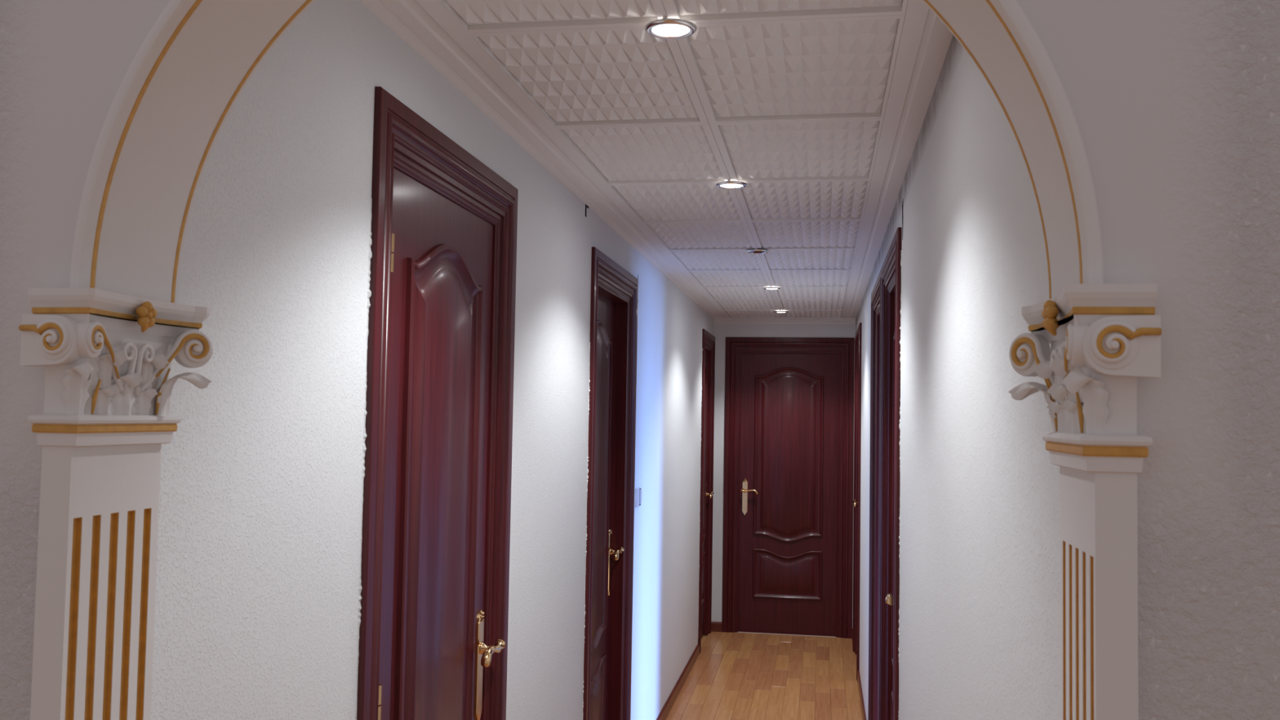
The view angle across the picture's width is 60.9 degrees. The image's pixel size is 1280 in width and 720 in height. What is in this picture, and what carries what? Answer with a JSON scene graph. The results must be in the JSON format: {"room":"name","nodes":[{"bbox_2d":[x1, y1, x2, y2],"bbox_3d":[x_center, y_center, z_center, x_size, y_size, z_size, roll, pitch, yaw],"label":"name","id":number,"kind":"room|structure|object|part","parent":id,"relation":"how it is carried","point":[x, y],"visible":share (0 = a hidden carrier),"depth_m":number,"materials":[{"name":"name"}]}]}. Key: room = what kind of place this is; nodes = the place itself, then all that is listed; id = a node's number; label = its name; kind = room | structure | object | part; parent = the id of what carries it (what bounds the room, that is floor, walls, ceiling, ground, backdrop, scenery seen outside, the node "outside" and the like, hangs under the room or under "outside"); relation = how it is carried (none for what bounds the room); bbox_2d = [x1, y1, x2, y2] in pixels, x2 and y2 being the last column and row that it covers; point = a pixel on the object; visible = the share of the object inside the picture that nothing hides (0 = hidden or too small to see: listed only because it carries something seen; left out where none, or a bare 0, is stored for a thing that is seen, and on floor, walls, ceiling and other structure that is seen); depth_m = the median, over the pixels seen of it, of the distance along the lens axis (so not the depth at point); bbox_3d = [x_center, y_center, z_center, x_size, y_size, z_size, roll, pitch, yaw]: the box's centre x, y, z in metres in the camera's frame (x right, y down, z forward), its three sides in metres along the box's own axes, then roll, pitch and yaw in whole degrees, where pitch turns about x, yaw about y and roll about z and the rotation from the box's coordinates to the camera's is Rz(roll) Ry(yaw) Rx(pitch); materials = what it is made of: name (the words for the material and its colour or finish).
{"room":"hallway","nodes":[
{"label":"hallway","id":0,"kind":"room"},
{"bbox_2d":[151,0,714,719],"bbox_3d":[-0.089,0.644,4.578,0.116,2.280,6.825,1,-3,10],"label":"wall","id":1,"kind":"structure","parent":0,"point":[258,597],"depth_m":1.78,"materials":[{"name":"white paint"}]},
{"bbox_2d":[30,444,161,719],"bbox_3d":[-0.579,0.847,1.116,0.033,1.517,0.146,0,-3,10],"label":"pilaster","id":2,"kind":"object","parent":1,"relation":"attached to","point":[93,655],"visible":0.97,"depth_m":1.12,"materials":[{"name":"white paint"}]},
{"bbox_2d":[18,287,213,447],"bbox_3d":[-0.549,0.012,1.162,0.091,0.157,0.216,0,-3,10],"label":"capital","id":3,"kind":"object","parent":2,"relation":"on","point":[107,357],"visible":1,"depth_m":1.12,"materials":[{"name":"white paint"}]},
{"bbox_2d":[356,86,518,719],"bbox_3d":[-0.420,0.602,2.313,0.095,2.130,0.881,1,-3,10],"label":"door","id":4,"kind":"structure","parent":1,"relation":"in","point":[436,544],"depth_m":2.27,"materials":[{"name":"brown wood"}]},
{"bbox_3d":[-0.422,0.381,2.325,0.010,1.200,0.394,1,-3,10],"label":"raised panel","id":5,"kind":"part","parent":4,"relation":"part of","materials":[{"name":"brown wood"}]},
{"bbox_3d":[-0.422,0.381,2.325,0.012,1.262,0.456,1,-3,10],"label":"panel moulding","id":6,"kind":"part","parent":4,"relation":"part of","materials":[{"name":"brown wood"}]},
{"bbox_3d":[-0.380,0.731,2.595,0.012,0.268,0.043,1,-3,10],"label":"handle plate","id":7,"kind":"part","parent":4,"relation":"part of","materials":[{"name":"gold metal"}]},
{"bbox_3d":[-0.359,0.687,2.556,0.053,0.041,0.129,1,-3,10],"label":"handle","id":8,"kind":"part","parent":4,"relation":"part of","materials":[{"name":"gold metal"}]},
{"bbox_2d":[359,0,729,318],"bbox_3d":[0.036,-0.484,4.551,0.132,0.024,6.698,1,-3,10],"label":"trim","id":9,"kind":"structure","parent":1,"relation":"attached to","point":[426,26],"depth_m":2.57,"materials":[{"name":"white paint"}]},
{"bbox_2d":[582,246,638,719],"bbox_3d":[-0.153,0.697,4.140,0.115,2.130,0.890,1,-3,10],"label":"door","id":10,"kind":"structure","parent":1,"relation":"in","point":[607,653],"depth_m":4.42,"materials":[{"name":"brown wood"}]},
{"bbox_3d":[-0.180,1.335,4.111,0.010,0.290,0.403,1,-3,10],"label":"raised panel","id":11,"kind":"part","parent":10,"relation":"part of","materials":[{"name":"brown wood"}]},
{"bbox_3d":[-0.179,1.335,4.111,0.012,0.352,0.465,1,-3,10],"label":"panel moulding","id":12,"kind":"part","parent":10,"relation":"part of","materials":[{"name":"brown wood"}]},
{"bbox_3d":[-0.165,0.476,4.154,0.010,1.200,0.403,1,-3,10],"label":"raised panel","id":13,"kind":"part","parent":10,"relation":"part of","materials":[{"name":"brown wood"}]},
{"bbox_3d":[-0.165,0.476,4.154,0.012,1.262,0.465,1,-3,10],"label":"panel moulding","id":14,"kind":"part","parent":10,"relation":"part of","materials":[{"name":"brown wood"}]},
{"bbox_3d":[-0.122,0.823,4.428,0.012,0.268,0.043,1,-3,10],"label":"handle plate","id":15,"kind":"part","parent":10,"relation":"part of","materials":[{"name":"gold metal"}]},
{"bbox_3d":[-0.101,0.780,4.389,0.053,0.041,0.128,1,-3,10],"label":"handle","id":16,"kind":"part","parent":10,"relation":"part of","materials":[{"name":"gold metal"}]},
{"bbox_2d":[634,487,641,507],"bbox_3d":[-0.007,0.595,4.714,0.012,0.082,0.116,1,-3,10],"label":"light switch","id":17,"kind":"object","parent":1,"relation":"attached to","point":[637,491],"visible":1,"depth_m":4.70,"materials":[{"name":"white plastic"}]},
{"bbox_2d":[656,643,699,719],"bbox_3d":[0.166,1.817,5.816,0.011,0.070,2.632,1,-3,10],"label":"baseboard","id":18,"kind":"structure","parent":1,"relation":"attached to","point":[667,707],"depth_m":6.08,"materials":[{"name":"brown wood"}]},
{"bbox_2d":[697,328,715,653],"bbox_3d":[0.440,0.875,7.540,0.095,2.130,0.756,1,-3,10],"label":"door","id":19,"kind":"structure","parent":1,"relation":"in","point":[708,339],"depth_m":7.77,"materials":[{"name":"brown wood"}]},
{"bbox_3d":[0.422,1.514,7.509,0.010,0.290,0.269,1,-3,10],"label":"raised panel","id":20,"kind":"part","parent":19,"relation":"part of","materials":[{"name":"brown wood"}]},
{"bbox_3d":[0.423,1.514,7.509,0.012,0.352,0.331,1,-3,10],"label":"panel moulding","id":21,"kind":"part","parent":19,"relation":"part of","materials":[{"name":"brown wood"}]},
{"bbox_3d":[0.437,0.655,7.551,0.010,1.200,0.269,1,-3,10],"label":"raised panel","id":22,"kind":"part","parent":19,"relation":"part of","materials":[{"name":"brown wood"}]},
{"bbox_3d":[0.438,0.655,7.551,0.012,1.262,0.331,1,-3,10],"label":"panel moulding","id":23,"kind":"part","parent":19,"relation":"part of","materials":[{"name":"brown wood"}]},
{"bbox_3d":[0.490,0.958,7.721,0.053,0.041,0.128,1,-3,10],"label":"handle","id":24,"kind":"part","parent":19,"relation":"part of","materials":[{"name":"gold metal"}]},
{"bbox_2d":[0,0,1279,719],"bbox_3d":[-0.080,0.235,1.064,4.600,2.750,0.133,0,-3,10],"label":"wall","id":25,"kind":"structure","parent":0,"point":[1175,104],"depth_m":0.92,"materials":[{"name":"white paint"}]},
{"bbox_2d":[69,0,1104,303],"bbox_3d":[-0.072,-0.303,1.096,0.983,0.483,0.166,0,-3,10],"label":"archway","id":26,"kind":"object","parent":25,"relation":"attached to","point":[162,125],"visible":0.98,"depth_m":1.11,"materials":[{"name":"white paint"}]},
{"bbox_2d":[438,0,908,318],"bbox_3d":[0.493,-0.509,4.597,1.237,0.094,6.935,1,-3,10],"label":"ceiling","id":27,"kind":"structure","parent":0,"point":[786,100],"depth_m":2.54,"materials":[{"name":"white paint"}]},
{"bbox_2d":[644,14,696,39],"bbox_3d":[0.056,-0.599,1.963,0.093,0.014,0.093,1,-3,10],"label":"recessed light","id":28,"kind":"object","parent":27,"relation":"in","point":[666,28],"visible":1,"depth_m":1.95,"materials":[{"name":"white metal"}]},
{"bbox_2d":[715,178,746,189],"bbox_3d":[0.276,-0.530,3.281,0.093,0.014,0.093,1,-3,10],"label":"recessed light","id":29,"kind":"object","parent":27,"relation":"in","point":[729,184],"visible":1,"depth_m":3.26,"materials":[{"name":"white metal"}]},
{"bbox_2d":[746,248,768,253],"bbox_3d":[0.496,-0.461,4.599,0.093,0.014,0.093,1,-3,10],"label":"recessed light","id":30,"kind":"object","parent":27,"relation":"in","point":[756,251],"visible":1,"depth_m":4.58,"materials":[{"name":"white metal"}]},
{"bbox_2d":[763,285,780,289],"bbox_3d":[0.717,-0.392,5.917,0.093,0.014,0.093,1,-3,10],"label":"recessed light","id":31,"kind":"object","parent":27,"relation":"in","point":[770,287],"visible":1,"depth_m":5.89,"materials":[{"name":"white metal"}]},
{"bbox_2d":[773,310,787,312],"bbox_3d":[0.937,-0.323,7.235,0.093,0.014,0.093,1,-3,10],"label":"recessed light","id":32,"kind":"object","parent":27,"relation":"in","point":[777,311],"visible":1,"depth_m":7.21,"materials":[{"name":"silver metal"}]},
{"bbox_2d":[665,631,862,719],"bbox_3d":[0.587,1.734,2.684,5.500,0.060,10.460,1,-3,10],"label":"floor","id":33,"kind":"structure","parent":0,"point":[739,675],"depth_m":6.45,"materials":[{"name":"brown wood"}]},
{"bbox_2d":[711,324,855,628],"bbox_3d":[1.035,0.828,7.900,1.237,2.280,0.110,1,-3,10],"label":"wall","id":34,"kind":"structure","parent":0,"point":[722,331],"depth_m":7.91,"materials":[{"name":"white paint"}]},
{"bbox_2d":[711,621,722,631],"bbox_3d":[0.548,1.925,7.863,0.089,0.070,0.011,1,-3,10],"label":"baseboard","id":35,"kind":"structure","parent":34,"relation":"attached to","point":[715,626],"depth_m":7.86,"materials":[{"name":"brown wood"}]},
{"bbox_2d":[713,316,855,324],"bbox_3d":[1.034,-0.289,7.839,1.017,0.054,0.126,1,-3,10],"label":"trim","id":36,"kind":"structure","parent":34,"relation":"attached to","point":[722,320],"depth_m":7.87,"materials":[{"name":"white paint"}]},
{"bbox_2d":[721,337,853,638],"bbox_3d":[1.067,0.902,7.852,0.920,2.130,0.095,1,-3,10],"label":"door","id":37,"kind":"structure","parent":34,"relation":"in","point":[788,506],"depth_m":7.85,"materials":[{"name":"brown wood"}]},
{"bbox_3d":[0.760,0.993,7.904,0.043,0.268,0.012,1,-3,10],"label":"handle plate","id":38,"kind":"part","parent":37,"relation":"part of","materials":[{"name":"gold metal"}]},
{"bbox_3d":[0.793,0.951,7.874,0.129,0.041,0.053,1,-3,10],"label":"handle","id":39,"kind":"part","parent":37,"relation":"part of","materials":[{"name":"gold metal"}]},
{"bbox_3d":[1.057,1.540,7.827,0.433,0.290,0.010,1,-3,10],"label":"raised panel","id":40,"kind":"part","parent":37,"relation":"part of","materials":[{"name":"brown wood"}]},
{"bbox_3d":[1.057,1.540,7.826,0.495,0.352,0.012,1,-3,10],"label":"panel moulding","id":41,"kind":"part","parent":37,"relation":"part of","materials":[{"name":"brown wood"}]},
{"bbox_3d":[1.072,0.681,7.869,0.433,1.200,0.010,1,-3,10],"label":"raised panel","id":42,"kind":"part","parent":37,"relation":"part of","materials":[{"name":"brown wood"}]},
{"bbox_3d":[1.072,0.681,7.868,0.495,1.262,0.012,1,-3,10],"label":"panel moulding","id":43,"kind":"part","parent":37,"relation":"part of","materials":[{"name":"brown wood"}]},
{"bbox_2d":[855,35,1060,719],"bbox_3d":[1.017,0.654,4.392,0.115,2.280,6.825,1,-3,10],"label":"wall","id":44,"kind":"structure","parent":0,"point":[979,633],"depth_m":1.75,"materials":[{"name":"white paint"}]},
{"bbox_2d":[851,628,853,646],"bbox_3d":[1.471,1.923,7.516,0.011,0.070,0.390,1,-3,10],"label":"baseboard","id":45,"kind":"structure","parent":44,"relation":"attached to","point":[852,628],"depth_m":7.58,"materials":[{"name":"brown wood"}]},
{"bbox_2d":[852,322,862,679],"bbox_3d":[1.411,0.862,6.932,0.095,2.130,0.890,1,-3,10],"label":"door","id":46,"kind":"structure","parent":44,"relation":"in","point":[857,433],"depth_m":7.24,"materials":[{"name":"brown wood"}]},
{"bbox_3d":[1.432,0.948,7.186,0.053,0.041,0.128,1,-3,10],"label":"handle","id":47,"kind":"part","parent":46,"relation":"part of","materials":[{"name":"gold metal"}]},
{"bbox_2d":[857,669,866,719],"bbox_3d":[1.163,1.827,5.679,0.011,0.070,1.560,1,-3,10],"label":"baseboard","id":48,"kind":"structure","parent":44,"relation":"attached to","point":[859,681],"depth_m":5.87,"materials":[{"name":"brown wood"}]},
{"bbox_2d":[867,268,881,719],"bbox_3d":[1.364,0.739,4.460,0.798,2.130,0.888,1,-3,10],"label":"door","id":49,"kind":"structure","parent":44,"relation":"in","point":[876,295],"depth_m":4.86,"materials":[{"name":"brown wood"}]},
{"bbox_2d":[878,226,902,719],"bbox_3d":[0.856,0.689,3.639,0.095,2.130,0.883,1,-3,10],"label":"door","id":50,"kind":"structure","parent":44,"relation":"in","point":[890,473],"depth_m":3.96,"materials":[{"name":"brown wood"}]},
{"bbox_3d":[0.792,0.748,3.388,0.053,0.041,0.129,1,-3,10],"label":"handle","id":51,"kind":"part","parent":50,"relation":"part of","materials":[{"name":"gold metal"}]},
{"bbox_3d":[0.850,1.327,3.606,0.012,0.352,0.458,1,-3,10],"label":"panel moulding","id":52,"kind":"part","parent":50,"relation":"part of","materials":[{"name":"brown wood"}]},
{"bbox_3d":[0.865,0.469,3.649,0.012,1.262,0.458,1,-3,10],"label":"panel moulding","id":53,"kind":"part","parent":50,"relation":"part of","materials":[{"name":"brown wood"}]},
{"bbox_2d":[842,0,953,318],"bbox_3d":[0.928,-0.478,4.402,0.093,0.020,6.698,1,-3,10],"label":"trim","id":54,"kind":"structure","parent":44,"relation":"attached to","point":[925,41],"depth_m":2.59,"materials":[{"name":"white paint"}]},
{"bbox_2d":[1059,466,1138,719],"bbox_3d":[0.396,0.855,0.941,0.033,1.517,0.146,0,-3,10],"label":"pilaster","id":55,"kind":"object","parent":44,"relation":"attached to","point":[1099,557],"visible":0.98,"depth_m":0.91,"materials":[{"name":"white paint"}]},
{"bbox_2d":[1008,284,1161,473],"bbox_3d":[0.397,0.020,0.992,0.091,0.157,0.216,0,-3,10],"label":"capital","id":56,"kind":"object","parent":55,"relation":"on","point":[1103,338],"visible":1,"depth_m":0.91,"materials":[{"name":"white paint"}]}
]}

